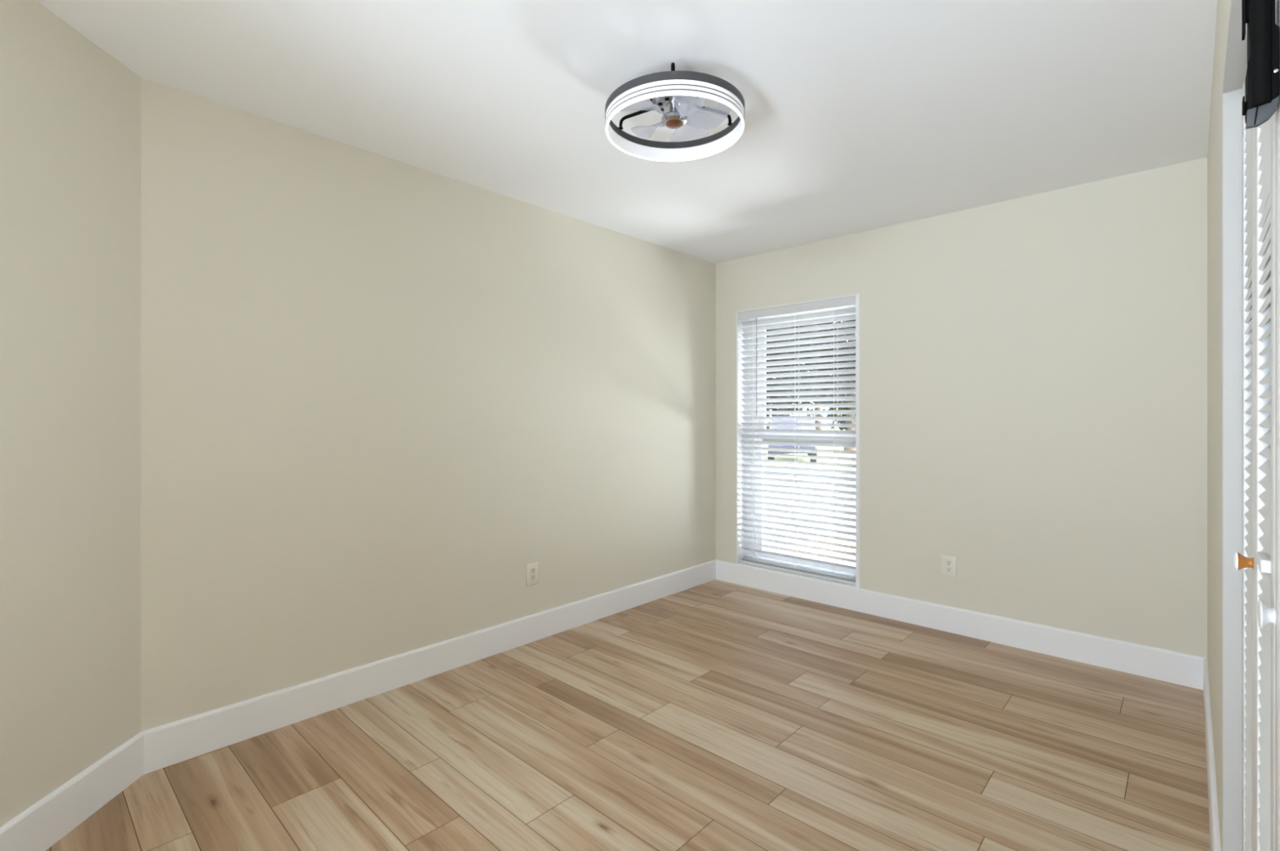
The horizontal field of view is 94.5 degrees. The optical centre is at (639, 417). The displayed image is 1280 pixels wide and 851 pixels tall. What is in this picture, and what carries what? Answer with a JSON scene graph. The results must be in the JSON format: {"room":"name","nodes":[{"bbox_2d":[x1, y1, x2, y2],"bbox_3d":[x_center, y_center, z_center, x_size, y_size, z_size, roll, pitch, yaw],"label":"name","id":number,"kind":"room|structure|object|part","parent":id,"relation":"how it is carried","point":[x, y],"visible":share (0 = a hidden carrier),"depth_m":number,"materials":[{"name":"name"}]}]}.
{"room":"empty bedroom","nodes":[
{"label":"empty bedroom","id":0,"kind":"room"},
{"bbox_2d":[0,0,141,826],"bbox_3d":[-1.748,0.034,1.037,0.148,2.450,2.127,0,0,-4],"label":"wall","id":1,"kind":"structure","parent":0,"point":[70,111],"depth_m":1.78,"materials":[{"name":"beige paint"}]},
{"bbox_2d":[0,731,143,850],"bbox_3d":[-1.681,1.175,1.028,0.014,0.148,2.100,0,0,-3],"label":"baseboard","id":2,"kind":"structure","parent":1,"relation":"attached to","point":[45,822],"depth_m":1.80,"materials":[{"name":"white paint"}]},
{"bbox_2d":[141,77,715,730],"bbox_3d":[-0.660,0.034,3.336,0.120,2.450,3.530,0,0,43],"label":"wall","id":3,"kind":"structure","parent":0,"point":[378,391],"depth_m":2.67,"materials":[{"name":"beige paint"}]},
{"bbox_2d":[141,559,715,773],"bbox_3d":[-0.577,1.175,3.327,0.014,0.148,3.430,0,0,43],"label":"baseboard","id":4,"kind":"structure","parent":3,"relation":"attached to","point":[168,744],"depth_m":2.66,"materials":[{"name":"white paint"}]},
{"bbox_2d":[526,561,538,586],"bbox_3d":[-0.600,0.875,3.307,0.008,0.123,0.084,0,0,43],"label":"wall outlet","id":5,"kind":"object","parent":3,"relation":"attached to","point":[532,569],"visible":1,"depth_m":3.30,"materials":[{"name":"beige plastic"}]},
{"bbox_2d":[530,573,535,580],"bbox_3d":[-0.599,0.894,3.306,0.004,0.035,0.029,0,0,43],"label":"receptacle","id":6,"kind":"object","parent":5,"relation":"attached to","point":[532,575],"depth_m":3.30,"materials":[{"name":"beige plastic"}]},
{"bbox_2d":[530,567,535,573],"bbox_3d":[-0.599,0.855,3.306,0.004,0.035,0.029,0,0,43],"label":"receptacle","id":7,"kind":"object","parent":5,"relation":"attached to","point":[532,569],"depth_m":3.30,"materials":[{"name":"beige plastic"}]},
{"bbox_2d":[35,0,1217,263],"bbox_3d":[-0.712,-1.266,0.810,3.846,0.150,7.817,0,0,43],"label":"ceiling","id":8,"kind":"structure","parent":0,"point":[860,115],"depth_m":2.14,"materials":[{"name":"white paint"}]},
{"bbox_2d":[604,62,744,161],"bbox_3d":[0.125,-1.114,2.150,0.504,0.155,0.504,0,0,43],"label":"ceiling fan","id":9,"kind":"object","parent":8,"relation":"attached to","point":[678,96],"visible":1,"depth_m":2.12,"materials":[{"name":"grey metal"}]},
{"bbox_3d":[0.011,-1.085,2.074,0.176,0.040,0.115,0,0,-4],"label":"blade","id":10,"kind":"part","parent":9,"relation":"part of","materials":[{"name":"white plastic"}]},
{"bbox_3d":[0.018,-1.085,2.235,0.115,0.040,0.176,0,0,-22],"label":"blade","id":11,"kind":"part","parent":9,"relation":"part of","materials":[{"name":"white plastic"}]},
{"bbox_2d":[607,119,742,159],"bbox_3d":[0.125,-1.063,2.150,0.491,0.047,0.491,0,0,43],"label":"diffuser","id":12,"kind":"object","parent":9,"relation":"attached to","point":[686,129],"depth_m":2.30,"materials":[{"name":"white plastic"}]},
{"bbox_3d":[0.162,-1.085,2.018,0.115,0.040,0.176,0,0,14],"label":"blade","id":13,"kind":"part","parent":9,"relation":"part of","materials":[{"name":"white plastic"}]},
{"bbox_3d":[0.173,-1.085,2.278,0.176,0.040,0.115,0,0,-40],"label":"blade","id":14,"kind":"part","parent":9,"relation":"part of","materials":[{"name":"white plastic"}]},
{"bbox_3d":[0.261,-1.085,2.144,0.176,0.040,0.115,0,0,32],"label":"blade","id":15,"kind":"part","parent":9,"relation":"part of","materials":[{"name":"white plastic"}]},
{"bbox_2d":[45,578,1210,850],"bbox_3d":[-0.619,1.349,0.724,3.900,0.200,7.817,0,0,43],"label":"floor","id":16,"kind":"structure","parent":0,"point":[715,714],"depth_m":2.18,"materials":[{"name":"brown wood"}]},
{"bbox_2d":[715,157,1207,657],"bbox_3d":[1.928,0.034,3.515,3.666,2.450,0.260,0,0,43],"label":"wall","id":17,"kind":"structure","parent":0,"point":[1033,368],"depth_m":3.18,"materials":[{"name":"beige paint"}]},
{"bbox_2d":[736,293,859,587],"bbox_3d":[1.128,0.154,4.193,0.940,1.898,0.168,0,0,43],"label":"window frame","id":18,"kind":"structure","parent":17,"relation":"attached to","point":[740,550],"depth_m":4.46,"materials":[{"name":"white paint"}]},
{"bbox_2d":[749,306,855,573],"bbox_3d":[1.217,0.156,4.290,0.932,1.894,0.095,0,0,43],"label":"window","id":19,"kind":"structure","parent":17,"relation":"in","point":[753,540],"depth_m":4.53,"materials":[{"name":"white plastic"}]},
{"bbox_2d":[737,296,855,585],"bbox_3d":[1.092,0.155,4.167,0.906,1.882,0.078,0,0,43],"label":"window blind","id":20,"kind":"object","parent":19,"relation":"attached to","point":[797,568],"visible":0.89,"depth_m":4.14,"materials":[{"name":"white plastic"}]},
{"bbox_3d":[0.857,0.163,4.400,0.004,1.799,0.056,0,0,43],"label":"ladder cord","id":21,"kind":"part","parent":20,"relation":"part of","materials":[{"name":"white fabric"}]},
{"bbox_3d":[1.106,0.163,4.168,0.004,1.799,0.056,0,0,43],"label":"ladder cord","id":22,"kind":"part","parent":20,"relation":"part of","materials":[{"name":"white fabric"}]},
{"bbox_3d":[1.100,1.084,4.174,0.894,0.023,0.052,0,0,43],"label":"rail","id":23,"kind":"part","parent":20,"relation":"part of","materials":[{"name":"white plastic"}]},
{"bbox_3d":[1.100,-0.759,4.174,0.894,0.045,0.056,0,0,43],"label":"head rail","id":24,"kind":"part","parent":20,"relation":"part of","materials":[{"name":"white plastic"}]},
{"bbox_3d":[1.315,0.163,3.974,0.004,1.799,0.056,0,0,43],"label":"ladder cord","id":25,"kind":"part","parent":20,"relation":"part of","materials":[{"name":"white fabric"}]},
{"bbox_3d":[1.208,0.587,4.280,0.832,0.961,0.028,0,0,43],"label":"sash","id":26,"kind":"part","parent":19,"relation":"part of","materials":[{"name":"white plastic"}]},
{"bbox_3d":[1.230,-0.272,4.303,0.832,0.938,0.028,0,0,43],"label":"sash","id":27,"kind":"part","parent":19,"relation":"part of","materials":[{"name":"white plastic"}]},
{"bbox_2d":[855,295,857,586],"bbox_3d":[1.407,0.155,3.828,0.016,1.883,0.016,0,0,43],"label":"trim","id":28,"kind":"structure","parent":17,"relation":"attached to","point":[856,296],"depth_m":3.82,"materials":[{"name":"white paint"}]},
{"bbox_2d":[941,554,956,577],"bbox_3d":[1.800,0.868,3.451,0.084,0.123,0.008,0,0,43],"label":"wall outlet","id":29,"kind":"object","parent":17,"relation":"attached to","point":[948,563],"visible":1,"depth_m":3.45,"materials":[{"name":"beige plastic"}]},
{"bbox_2d":[946,566,951,572],"bbox_3d":[1.799,0.887,3.450,0.029,0.035,0.004,0,0,43],"label":"receptacle","id":30,"kind":"object","parent":29,"relation":"attached to","point":[948,568],"depth_m":3.45,"materials":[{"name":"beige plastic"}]},
{"bbox_2d":[946,560,951,565],"bbox_3d":[1.799,0.848,3.450,0.029,0.035,0.004,0,0,43],"label":"receptacle","id":31,"kind":"object","parent":29,"relation":"attached to","point":[948,562],"depth_m":3.45,"materials":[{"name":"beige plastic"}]},
{"bbox_2d":[715,559,1205,689],"bbox_3d":[1.589,1.175,3.644,2.752,0.148,0.014,0,0,43],"label":"baseboard","id":32,"kind":"structure","parent":17,"relation":"attached to","point":[1160,664],"depth_m":3.30,"materials":[{"name":"white paint"}]},
{"bbox_2d":[1207,0,1231,850],"bbox_3d":[0.139,0.034,-0.022,0.120,2.450,7.357,0,0,43],"label":"wall","id":33,"kind":"structure","parent":0,"point":[1215,153],"depth_m":1.69,"materials":[{"name":"beige paint"}]},
{"bbox_2d":[1203,657,1220,850],"bbox_3d":[1.985,1.175,2.061,0.014,0.148,1.792,0,0,43],"label":"baseboard","id":34,"kind":"structure","parent":33,"relation":"attached to","point":[1215,839],"depth_m":1.90,"materials":[{"name":"white paint"}]},
{"bbox_2d":[1222,0,1247,850],"bbox_3d":[0.911,0.238,0.809,0.121,2.022,1.505,0,0,43],"label":"trim","id":35,"kind":"structure","parent":33,"relation":"attached to","point":[1236,59],"depth_m":1.38,"materials":[{"name":"white paint"}]},
{"bbox_2d":[1233,63,1275,850],"bbox_3d":[1.141,0.243,1.098,0.054,1.988,0.734,0,0,43],"label":"door","id":36,"kind":"structure","parent":33,"relation":"in","point":[1256,562],"depth_m":1.06,"materials":[{"name":"white paint"}]},
{"bbox_3d":[1.144,0.274,1.121,0.026,0.035,0.035,0,0,43],"label":"knob","id":37,"kind":"part","parent":36,"relation":"part of","materials":[{"name":"brown wood"}]},
{"bbox_3d":[1.276,0.243,1.224,0.028,1.988,0.365,0,0,43],"label":"panel frame","id":38,"kind":"part","parent":36,"relation":"part of","materials":[{"name":"white paint"}]},
{"bbox_3d":[1.025,0.243,0.954,0.028,1.988,0.365,0,0,43],"label":"panel frame","id":39,"kind":"part","parent":36,"relation":"part of","materials":[{"name":"white paint"}]},
{"bbox_2d":[1257,0,1279,850],"bbox_3d":[0.651,0.243,0.564,0.044,1.988,0.758,0,0,43],"label":"door","id":40,"kind":"structure","parent":33,"relation":"in","point":[1266,615],"depth_m":0.81,"materials":[{"name":"white paint"}]},
{"bbox_2d":[1241,0,1279,128],"bbox_3d":[0.845,-0.547,0.806,0.034,0.313,0.065,0,0,43],"label":"bracket","id":41,"kind":"object","parent":40,"relation":"attached to","point":[1260,100],"visible":1,"depth_m":0.78,"materials":[{"name":"black metal"}]},
{"bbox_3d":[0.832,-0.407,0.791,0.031,0.032,0.009,0,0,43],"label":"foot plate","id":42,"kind":"part","parent":41,"relation":"part of","materials":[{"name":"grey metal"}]},
{"bbox_3d":[0.885,0.279,0.836,0.016,0.040,0.040,0,0,43],"label":"knob","id":43,"kind":"part","parent":40,"relation":"part of","materials":[{"name":"white paint"}]},
{"bbox_3d":[0.774,0.243,0.684,0.028,1.988,0.365,0,0,43],"label":"panel frame","id":44,"kind":"part","parent":40,"relation":"part of","materials":[{"name":"white paint"}]},
{"label":"outside","id":45,"kind":"structure","parent":0,"visible":0},
{"bbox_2d":[764,427,855,471],"bbox_3d":[17.972,1.489,41.331,150.000,0.220,55.000,0,0,43],"label":"grass","id":46,"kind":"structure","parent":45,"point":[765,445],"depth_m":18.69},
{"bbox_2d":[767,415,817,462],"bbox_3d":[4.988,0.660,19.415,1.440,1.438,4.456,0,0,14],"label":"car","id":47,"kind":"object","parent":46,"relation":"on","point":[771,421],"visible":0.24,"depth_m":17.98,"materials":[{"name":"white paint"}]},
{"bbox_2d":[765,324,821,453],"bbox_3d":[5.308,-2.948,22.356,3.099,8.649,3.224,0,0,43],"label":"shade tree","id":48,"kind":"object","parent":46,"relation":"on","point":[805,351],"visible":0.13,"depth_m":21.70,"materials":[{"name":"green plant"}]},
{"bbox_2d":[790,320,848,429],"bbox_3d":[9.819,-4.654,33.198,4.139,12.062,4.283,0,0,43],"label":"shade tree","id":49,"kind":"object","parent":46,"relation":"on","point":[826,395],"visible":0.02,"depth_m":32.92,"materials":[{"name":"green plant"}]},
{"bbox_2d":[811,320,855,450],"bbox_3d":[8.504,-3.440,24.206,3.342,9.633,3.420,0,0,43],"label":"shade tree","id":50,"kind":"object","parent":46,"relation":"on","point":[854,347],"visible":0.09,"depth_m":23.89,"materials":[{"name":"green plant"}]},
{"bbox_2d":[826,353,855,430],"bbox_3d":[15.749,-1.893,44.082,4.626,6.539,4.863,0,0,43],"label":"tree","id":51,"kind":"object","parent":46,"relation":"on","point":[854,353],"visible":0.02,"depth_m":43.53,"materials":[{"name":"green plant"}]},
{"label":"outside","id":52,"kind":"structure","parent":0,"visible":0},
{"bbox_2d":[764,476,855,566],"bbox_3d":[5.524,1.499,5.936,60.000,0.200,8.183,0,0,43],"label":"ground","id":53,"kind":"structure","parent":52,"point":[846,502],"depth_m":8.35,"materials":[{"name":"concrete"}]},
{"bbox_2d":[784,536,855,556],"bbox_3d":[2.035,1.386,6.370,0.600,0.025,0.900,0,0,43],"label":"mulch","id":54,"kind":"object","parent":53,"relation":"on","point":[822,539],"visible":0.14,"depth_m":6.25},
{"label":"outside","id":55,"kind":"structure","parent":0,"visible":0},
{"bbox_2d":[764,468,855,483],"bbox_3d":[1.944,1.509,16.768,100.000,0.180,2.800,0,0,43],"label":"road","id":56,"kind":"structure","parent":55,"point":[765,469],"depth_m":14.39,"materials":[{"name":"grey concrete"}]}
]}

